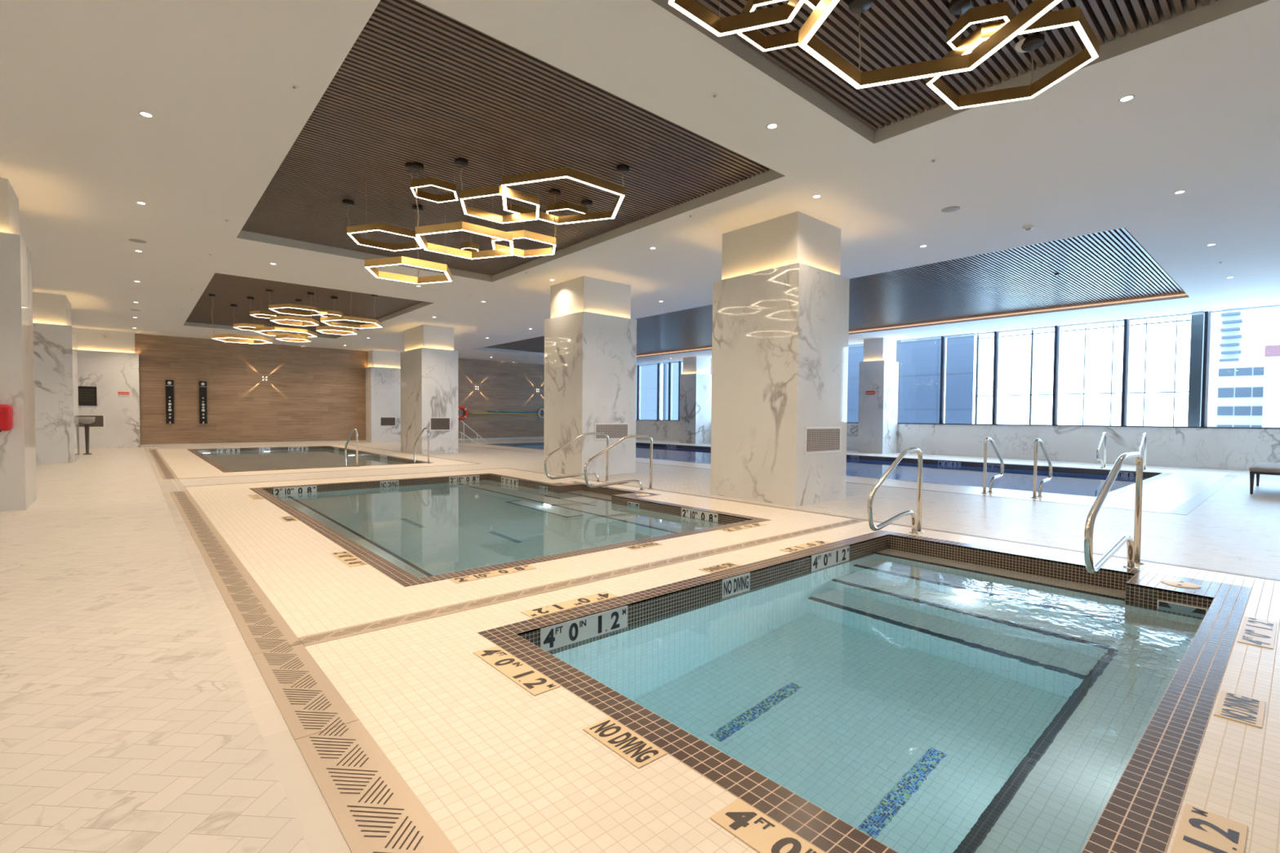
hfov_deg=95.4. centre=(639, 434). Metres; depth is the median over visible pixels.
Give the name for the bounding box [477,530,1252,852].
swimming pool
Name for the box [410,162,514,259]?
pendant
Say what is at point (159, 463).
drain grate
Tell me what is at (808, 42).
pendant
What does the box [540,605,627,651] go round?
marker
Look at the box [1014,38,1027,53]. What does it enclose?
ceiling speaker
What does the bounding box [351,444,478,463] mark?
channel
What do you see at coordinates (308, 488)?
marker
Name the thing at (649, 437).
handrail
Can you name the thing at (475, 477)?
marker
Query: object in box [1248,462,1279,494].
bench
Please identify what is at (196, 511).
drain grate
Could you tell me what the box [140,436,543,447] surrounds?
baseboard
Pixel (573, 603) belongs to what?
marker
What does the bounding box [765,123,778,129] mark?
recessed light
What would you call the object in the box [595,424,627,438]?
vent grille
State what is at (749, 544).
drain grate
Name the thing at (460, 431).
stair rail
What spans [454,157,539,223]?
pendant
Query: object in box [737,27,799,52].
pendant
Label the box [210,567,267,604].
drain grate
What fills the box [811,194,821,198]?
recessed light
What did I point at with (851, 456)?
marker
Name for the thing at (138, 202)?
recessed light
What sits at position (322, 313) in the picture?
pendant
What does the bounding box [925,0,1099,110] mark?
pendant
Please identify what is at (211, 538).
drain grate
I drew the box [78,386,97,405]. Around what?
panel
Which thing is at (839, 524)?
drain grate
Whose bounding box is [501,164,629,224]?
pendant
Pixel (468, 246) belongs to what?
pendant
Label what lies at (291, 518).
marker
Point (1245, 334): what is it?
apartment tower
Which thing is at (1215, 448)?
wall
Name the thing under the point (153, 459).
drain grate
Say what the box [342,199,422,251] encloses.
pendant
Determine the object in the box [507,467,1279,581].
channel
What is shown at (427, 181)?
pendant
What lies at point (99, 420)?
vent grille
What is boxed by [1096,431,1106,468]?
handrail
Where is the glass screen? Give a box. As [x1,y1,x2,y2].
[974,313,1191,426]
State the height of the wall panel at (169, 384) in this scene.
1.660 m
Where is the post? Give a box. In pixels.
[1187,311,1204,426]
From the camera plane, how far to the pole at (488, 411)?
32.09 m
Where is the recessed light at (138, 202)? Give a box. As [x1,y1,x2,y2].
[135,201,146,204]
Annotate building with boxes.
[1207,360,1264,427]
[1262,344,1279,427]
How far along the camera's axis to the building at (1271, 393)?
67.78 m
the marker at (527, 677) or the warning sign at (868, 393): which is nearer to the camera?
the marker at (527, 677)
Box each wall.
[134,333,544,444]
[635,420,1279,471]
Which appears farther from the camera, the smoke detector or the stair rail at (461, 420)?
the stair rail at (461, 420)
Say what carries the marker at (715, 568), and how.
on the floor
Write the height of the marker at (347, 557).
0.004 m
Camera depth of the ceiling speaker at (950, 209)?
8.16 m
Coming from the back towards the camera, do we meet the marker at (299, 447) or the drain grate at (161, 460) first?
the marker at (299, 447)
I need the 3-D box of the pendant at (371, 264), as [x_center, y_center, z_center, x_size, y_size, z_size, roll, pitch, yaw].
[-3.193,-2.775,8.075,1.194,1.130,1.094,-1,2,-41]
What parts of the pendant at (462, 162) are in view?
power cord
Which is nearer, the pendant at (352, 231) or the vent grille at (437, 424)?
the pendant at (352, 231)
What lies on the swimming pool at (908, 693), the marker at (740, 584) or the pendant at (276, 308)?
the marker at (740, 584)
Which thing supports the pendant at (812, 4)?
hanging from the ceiling
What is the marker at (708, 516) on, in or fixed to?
attached to the swimming pool at (418, 531)
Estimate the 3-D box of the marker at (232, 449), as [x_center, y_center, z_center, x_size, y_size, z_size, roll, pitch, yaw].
[-14.970,0.598,21.202,0.690,0.145,0.004,-1,2,-41]
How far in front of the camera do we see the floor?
3.02 m
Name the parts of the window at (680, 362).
head rail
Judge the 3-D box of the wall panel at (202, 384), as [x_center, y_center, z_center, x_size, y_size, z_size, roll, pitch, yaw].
[-17.167,-1.246,22.894,0.240,1.660,0.066,-1,2,-41]
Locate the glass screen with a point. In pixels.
(1176, 321)
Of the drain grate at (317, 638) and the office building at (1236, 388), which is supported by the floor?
the drain grate at (317, 638)
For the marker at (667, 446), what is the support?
attached to the pool at (1064, 481)
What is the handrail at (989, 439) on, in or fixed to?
on the floor
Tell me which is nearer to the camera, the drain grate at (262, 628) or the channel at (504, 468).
the drain grate at (262, 628)
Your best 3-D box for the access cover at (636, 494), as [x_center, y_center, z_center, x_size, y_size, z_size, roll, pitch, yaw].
[0.047,0.974,9.383,0.240,0.008,0.240,-1,2,-41]
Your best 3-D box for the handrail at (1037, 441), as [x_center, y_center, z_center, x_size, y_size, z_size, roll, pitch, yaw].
[6.657,0.548,9.623,0.941,0.955,0.104,-1,2,-41]
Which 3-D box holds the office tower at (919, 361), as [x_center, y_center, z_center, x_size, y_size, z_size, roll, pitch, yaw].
[0.403,-16.984,59.841,20.150,57.000,69.600,-1,2,-41]
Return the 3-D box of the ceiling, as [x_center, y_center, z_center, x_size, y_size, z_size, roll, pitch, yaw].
[-1.179,-3.619,15.857,24.000,0.400,31.600,-1,2,-41]
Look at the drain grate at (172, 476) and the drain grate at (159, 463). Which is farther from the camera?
the drain grate at (159, 463)
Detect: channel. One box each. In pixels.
[178,463,476,479]
[188,467,507,486]
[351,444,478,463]
[460,444,1167,513]
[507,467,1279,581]
[1168,475,1236,515]
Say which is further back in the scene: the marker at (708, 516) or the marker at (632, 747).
the marker at (708, 516)
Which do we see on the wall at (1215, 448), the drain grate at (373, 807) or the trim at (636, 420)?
the trim at (636, 420)
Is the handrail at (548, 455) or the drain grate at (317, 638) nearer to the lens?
the drain grate at (317, 638)
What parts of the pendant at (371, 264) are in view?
power cord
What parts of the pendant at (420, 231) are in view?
power cord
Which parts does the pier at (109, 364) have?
grille frame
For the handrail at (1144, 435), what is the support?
on the floor
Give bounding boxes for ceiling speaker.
[128,239,146,243]
[941,206,960,212]
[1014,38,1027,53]
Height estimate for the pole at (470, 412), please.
0.070 m
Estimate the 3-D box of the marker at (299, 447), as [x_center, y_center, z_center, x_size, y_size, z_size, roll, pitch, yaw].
[-13.296,0.569,22.667,0.680,0.145,0.004,-1,2,-41]
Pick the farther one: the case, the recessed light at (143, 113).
the case
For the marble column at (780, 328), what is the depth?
8.71 m
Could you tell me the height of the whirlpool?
1.052 m
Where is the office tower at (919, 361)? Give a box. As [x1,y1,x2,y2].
[635,333,974,423]
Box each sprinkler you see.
[289,84,298,88]
[711,93,718,97]
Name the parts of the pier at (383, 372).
grille frame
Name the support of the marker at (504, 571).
on the floor
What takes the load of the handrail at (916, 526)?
on the floor
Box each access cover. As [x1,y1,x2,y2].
[635,493,650,495]
[1160,579,1201,588]
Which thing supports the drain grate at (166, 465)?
on the floor
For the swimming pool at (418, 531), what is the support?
in the floor
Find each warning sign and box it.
[118,391,128,396]
[865,391,875,395]
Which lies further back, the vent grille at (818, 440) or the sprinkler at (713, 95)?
the vent grille at (818, 440)
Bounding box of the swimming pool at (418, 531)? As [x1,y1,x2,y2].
[248,473,770,586]
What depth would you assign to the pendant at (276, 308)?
14.59 m
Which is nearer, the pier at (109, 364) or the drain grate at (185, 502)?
the drain grate at (185, 502)
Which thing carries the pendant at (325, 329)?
hanging from the ceiling
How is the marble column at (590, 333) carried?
on the floor
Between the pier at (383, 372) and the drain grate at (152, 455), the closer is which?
the drain grate at (152, 455)
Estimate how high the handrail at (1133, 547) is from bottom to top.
0.995 m
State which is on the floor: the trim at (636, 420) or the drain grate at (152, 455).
the drain grate at (152, 455)
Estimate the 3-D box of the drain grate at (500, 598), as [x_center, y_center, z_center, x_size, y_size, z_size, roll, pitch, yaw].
[-0.735,1.123,4.183,1.077,0.008,0.160,-1,2,-41]
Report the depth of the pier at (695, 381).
28.35 m
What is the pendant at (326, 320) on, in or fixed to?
hanging from the ceiling
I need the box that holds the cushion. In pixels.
[1248,462,1279,473]
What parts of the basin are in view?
bowl, stem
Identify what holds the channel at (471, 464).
on the floor
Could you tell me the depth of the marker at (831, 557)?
5.54 m
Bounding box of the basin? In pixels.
[78,417,95,454]
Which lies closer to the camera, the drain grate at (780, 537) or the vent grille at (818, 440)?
the drain grate at (780, 537)
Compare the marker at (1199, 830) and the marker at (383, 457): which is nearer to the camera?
the marker at (1199, 830)
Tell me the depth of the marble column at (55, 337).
14.49 m
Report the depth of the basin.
17.54 m
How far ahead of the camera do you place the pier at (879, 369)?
21.37 m
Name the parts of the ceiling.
slat panel, slat panel, slat panel, slat panel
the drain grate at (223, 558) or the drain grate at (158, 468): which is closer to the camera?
the drain grate at (223, 558)
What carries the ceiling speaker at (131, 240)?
attached to the ceiling
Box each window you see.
[636,360,683,420]
[848,343,863,346]
[900,304,1279,426]
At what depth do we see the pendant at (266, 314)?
15.37 m
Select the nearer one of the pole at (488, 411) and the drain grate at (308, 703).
the drain grate at (308, 703)
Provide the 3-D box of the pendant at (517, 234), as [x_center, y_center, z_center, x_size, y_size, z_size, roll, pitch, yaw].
[-1.594,-2.963,8.097,0.992,0.730,0.921,-1,2,-41]
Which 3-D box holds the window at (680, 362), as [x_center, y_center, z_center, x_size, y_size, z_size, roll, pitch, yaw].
[0.232,-2.351,32.693,0.180,3.085,8.200,-1,2,-41]
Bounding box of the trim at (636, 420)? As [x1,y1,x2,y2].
[635,419,1279,428]
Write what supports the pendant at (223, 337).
hanging from the ceiling
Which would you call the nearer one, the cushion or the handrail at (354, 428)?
the cushion
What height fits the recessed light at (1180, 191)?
0.006 m
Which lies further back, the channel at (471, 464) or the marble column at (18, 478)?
the channel at (471, 464)
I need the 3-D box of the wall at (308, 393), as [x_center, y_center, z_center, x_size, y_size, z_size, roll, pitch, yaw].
[-11.574,-1.898,27.925,24.400,4.600,0.150,-1,2,-41]
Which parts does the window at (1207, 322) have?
head rail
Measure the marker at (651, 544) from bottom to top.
0.004 m
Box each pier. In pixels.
[73,327,140,448]
[365,350,400,443]
[679,356,711,444]
[857,337,898,453]
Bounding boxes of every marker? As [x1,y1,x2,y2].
[217,448,239,451]
[248,494,264,499]
[259,447,270,450]
[273,485,316,494]
[280,515,298,521]
[288,446,307,449]
[331,551,368,567]
[379,455,386,459]
[380,480,398,487]
[448,475,479,482]
[449,564,536,583]
[472,645,560,695]
[501,476,518,484]
[521,591,617,617]
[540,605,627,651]
[582,717,666,768]
[623,542,661,550]
[666,444,675,448]
[681,507,718,522]
[698,562,739,573]
[710,798,824,852]
[720,522,766,532]
[721,572,750,598]
[778,540,831,552]
[811,545,849,571]
[850,455,858,459]
[937,461,960,466]
[987,463,1000,468]
[1108,471,1135,476]
[1170,803,1247,852]
[1213,689,1266,728]
[1236,616,1277,648]
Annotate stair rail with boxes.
[459,431,478,444]
[461,420,487,443]
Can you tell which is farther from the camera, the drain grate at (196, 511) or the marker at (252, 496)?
the marker at (252, 496)
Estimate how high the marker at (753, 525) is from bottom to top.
0.004 m
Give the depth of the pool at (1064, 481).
15.09 m
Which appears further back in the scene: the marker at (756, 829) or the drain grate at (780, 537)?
the drain grate at (780, 537)
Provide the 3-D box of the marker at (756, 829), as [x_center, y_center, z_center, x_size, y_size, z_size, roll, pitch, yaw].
[0.489,1.204,1.615,0.140,0.004,0.660,-1,2,-41]
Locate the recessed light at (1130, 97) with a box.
[1118,94,1135,102]
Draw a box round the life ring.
[457,405,468,420]
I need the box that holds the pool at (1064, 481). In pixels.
[484,442,1171,498]
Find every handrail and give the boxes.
[344,427,359,466]
[413,427,430,463]
[543,432,608,481]
[583,434,653,490]
[867,447,924,534]
[981,437,1004,493]
[1031,439,1052,498]
[1084,452,1144,573]
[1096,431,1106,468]
[1137,432,1146,471]
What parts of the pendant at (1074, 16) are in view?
power cord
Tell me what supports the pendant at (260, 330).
hanging from the ceiling
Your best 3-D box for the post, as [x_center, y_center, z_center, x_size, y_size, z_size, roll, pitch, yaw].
[15.670,-1.603,16.420,0.350,7.000,0.250,-1,2,-41]
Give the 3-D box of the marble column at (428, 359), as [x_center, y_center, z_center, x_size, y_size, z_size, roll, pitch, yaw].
[-7.212,-1.482,19.917,1.230,4.200,1.962,-1,2,-41]
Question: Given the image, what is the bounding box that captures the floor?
[0,438,1279,852]
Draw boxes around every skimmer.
[539,485,546,490]
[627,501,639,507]
[1156,600,1207,617]
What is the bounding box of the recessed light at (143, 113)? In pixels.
[137,111,154,118]
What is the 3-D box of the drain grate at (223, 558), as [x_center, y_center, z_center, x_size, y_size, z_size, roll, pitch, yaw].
[-3.615,1.076,5.027,0.230,0.008,1.130,-1,2,-41]
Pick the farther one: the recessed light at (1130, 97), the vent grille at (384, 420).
the vent grille at (384, 420)
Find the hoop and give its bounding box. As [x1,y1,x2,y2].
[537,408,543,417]
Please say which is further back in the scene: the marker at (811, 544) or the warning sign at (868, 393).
the warning sign at (868, 393)
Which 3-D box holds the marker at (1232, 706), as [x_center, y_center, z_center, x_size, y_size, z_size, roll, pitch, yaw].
[2.620,1.194,2.542,0.340,0.004,0.140,-1,2,-41]
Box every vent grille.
[78,415,103,426]
[381,417,395,425]
[431,417,449,430]
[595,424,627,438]
[806,428,839,452]
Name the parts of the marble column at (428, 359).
grille frame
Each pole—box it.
[470,412,537,414]
[488,410,541,413]
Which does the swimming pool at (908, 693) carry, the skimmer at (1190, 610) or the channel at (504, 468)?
the skimmer at (1190, 610)
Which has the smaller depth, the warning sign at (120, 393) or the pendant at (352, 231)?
the pendant at (352, 231)
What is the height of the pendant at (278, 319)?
0.730 m
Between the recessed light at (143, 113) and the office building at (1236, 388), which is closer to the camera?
the recessed light at (143, 113)
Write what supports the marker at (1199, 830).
on the floor
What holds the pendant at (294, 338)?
hanging from the ceiling
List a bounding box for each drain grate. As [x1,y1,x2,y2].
[151,453,160,456]
[151,455,163,457]
[152,457,164,460]
[153,459,165,462]
[155,462,168,465]
[155,464,170,468]
[157,467,173,471]
[159,471,175,475]
[160,474,178,479]
[169,490,192,498]
[173,497,199,507]
[177,506,206,518]
[182,515,216,531]
[189,528,228,548]
[198,545,244,572]
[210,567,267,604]
[226,598,302,655]
[252,644,359,740]
[288,600,479,646]
[295,720,458,852]
[467,574,603,607]
[591,555,694,579]
[682,540,765,559]
[754,528,821,543]
[808,519,865,531]
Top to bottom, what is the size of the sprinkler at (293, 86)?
0.018 m
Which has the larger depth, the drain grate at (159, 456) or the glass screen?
the glass screen
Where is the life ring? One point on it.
(460, 406)
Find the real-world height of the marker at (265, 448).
0.145 m
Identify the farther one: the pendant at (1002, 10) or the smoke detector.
the smoke detector
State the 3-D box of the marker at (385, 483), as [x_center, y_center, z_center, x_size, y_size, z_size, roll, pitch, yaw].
[-4.802,0.968,11.174,0.340,0.145,0.004,-1,2,-41]
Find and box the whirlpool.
[186,445,431,472]
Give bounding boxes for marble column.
[0,177,36,511]
[31,292,79,463]
[400,324,457,454]
[543,275,636,476]
[710,211,849,506]
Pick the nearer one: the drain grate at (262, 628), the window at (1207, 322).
the drain grate at (262, 628)
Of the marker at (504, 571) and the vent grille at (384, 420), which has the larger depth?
the vent grille at (384, 420)
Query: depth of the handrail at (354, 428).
14.09 m
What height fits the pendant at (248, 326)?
0.630 m
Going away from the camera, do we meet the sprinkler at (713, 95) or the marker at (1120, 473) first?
the sprinkler at (713, 95)
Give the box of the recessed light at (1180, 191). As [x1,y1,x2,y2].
[1173,190,1186,194]
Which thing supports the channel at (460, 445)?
on the floor
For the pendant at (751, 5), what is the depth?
3.81 m
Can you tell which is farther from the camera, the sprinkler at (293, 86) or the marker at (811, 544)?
the marker at (811, 544)
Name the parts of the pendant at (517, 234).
power cord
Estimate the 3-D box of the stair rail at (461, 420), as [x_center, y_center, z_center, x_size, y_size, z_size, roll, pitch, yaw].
[-7.597,-0.049,26.985,1.428,1.154,0.044,-1,2,-41]
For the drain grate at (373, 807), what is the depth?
1.91 m
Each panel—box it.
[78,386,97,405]
[165,379,173,423]
[199,381,207,423]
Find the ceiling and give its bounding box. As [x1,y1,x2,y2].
[0,0,1279,364]
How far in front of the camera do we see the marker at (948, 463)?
17.78 m
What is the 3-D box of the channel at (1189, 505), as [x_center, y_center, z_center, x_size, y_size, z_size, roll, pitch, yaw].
[10.556,1.022,10.753,8.780,0.006,0.180,-1,2,-41]
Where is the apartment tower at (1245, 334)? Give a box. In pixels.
[1218,304,1271,361]
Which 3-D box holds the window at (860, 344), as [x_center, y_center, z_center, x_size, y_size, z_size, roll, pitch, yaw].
[6.389,-2.100,25.661,0.180,3.085,8.300,-1,2,-41]
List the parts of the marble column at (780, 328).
grille frame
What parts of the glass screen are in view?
post, post, rail, post, rail, post, post, post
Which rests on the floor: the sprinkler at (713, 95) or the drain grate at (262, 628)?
the drain grate at (262, 628)
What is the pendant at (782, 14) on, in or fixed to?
hanging from the ceiling
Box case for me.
[0,404,13,431]
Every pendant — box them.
[208,293,272,343]
[230,304,266,330]
[246,296,280,318]
[253,301,317,337]
[266,289,321,315]
[270,292,319,326]
[275,298,311,342]
[315,291,357,334]
[318,294,343,316]
[320,292,382,328]
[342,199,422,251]
[364,180,452,284]
[404,162,458,203]
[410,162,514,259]
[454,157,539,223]
[461,231,479,251]
[491,188,560,257]
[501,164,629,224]
[545,199,592,224]
[667,0,805,36]
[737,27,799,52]
[741,0,787,13]
[798,0,1062,88]
[804,0,820,10]
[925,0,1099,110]
[946,0,1016,53]
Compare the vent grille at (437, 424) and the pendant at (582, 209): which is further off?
the vent grille at (437, 424)
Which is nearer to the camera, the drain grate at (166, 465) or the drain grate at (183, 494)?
the drain grate at (183, 494)
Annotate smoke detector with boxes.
[1022,225,1034,231]
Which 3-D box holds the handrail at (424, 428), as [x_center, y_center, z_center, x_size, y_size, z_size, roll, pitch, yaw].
[-5.847,0.489,15.594,0.100,1.338,1.072,-1,2,-41]
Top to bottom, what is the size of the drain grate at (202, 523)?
0.008 m
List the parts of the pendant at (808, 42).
power cord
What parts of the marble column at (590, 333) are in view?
grille frame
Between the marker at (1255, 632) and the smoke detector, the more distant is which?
the smoke detector
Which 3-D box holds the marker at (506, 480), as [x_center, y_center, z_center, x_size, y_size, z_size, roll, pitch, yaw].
[-2.648,0.966,11.822,0.004,0.145,0.700,-1,2,-41]
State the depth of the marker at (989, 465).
16.85 m
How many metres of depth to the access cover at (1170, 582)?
4.46 m
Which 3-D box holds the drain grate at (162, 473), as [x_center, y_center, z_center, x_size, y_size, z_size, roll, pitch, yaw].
[-9.912,0.819,12.220,0.230,0.008,1.085,-1,2,-41]
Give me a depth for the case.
7.23 m
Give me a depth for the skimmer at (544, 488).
10.85 m

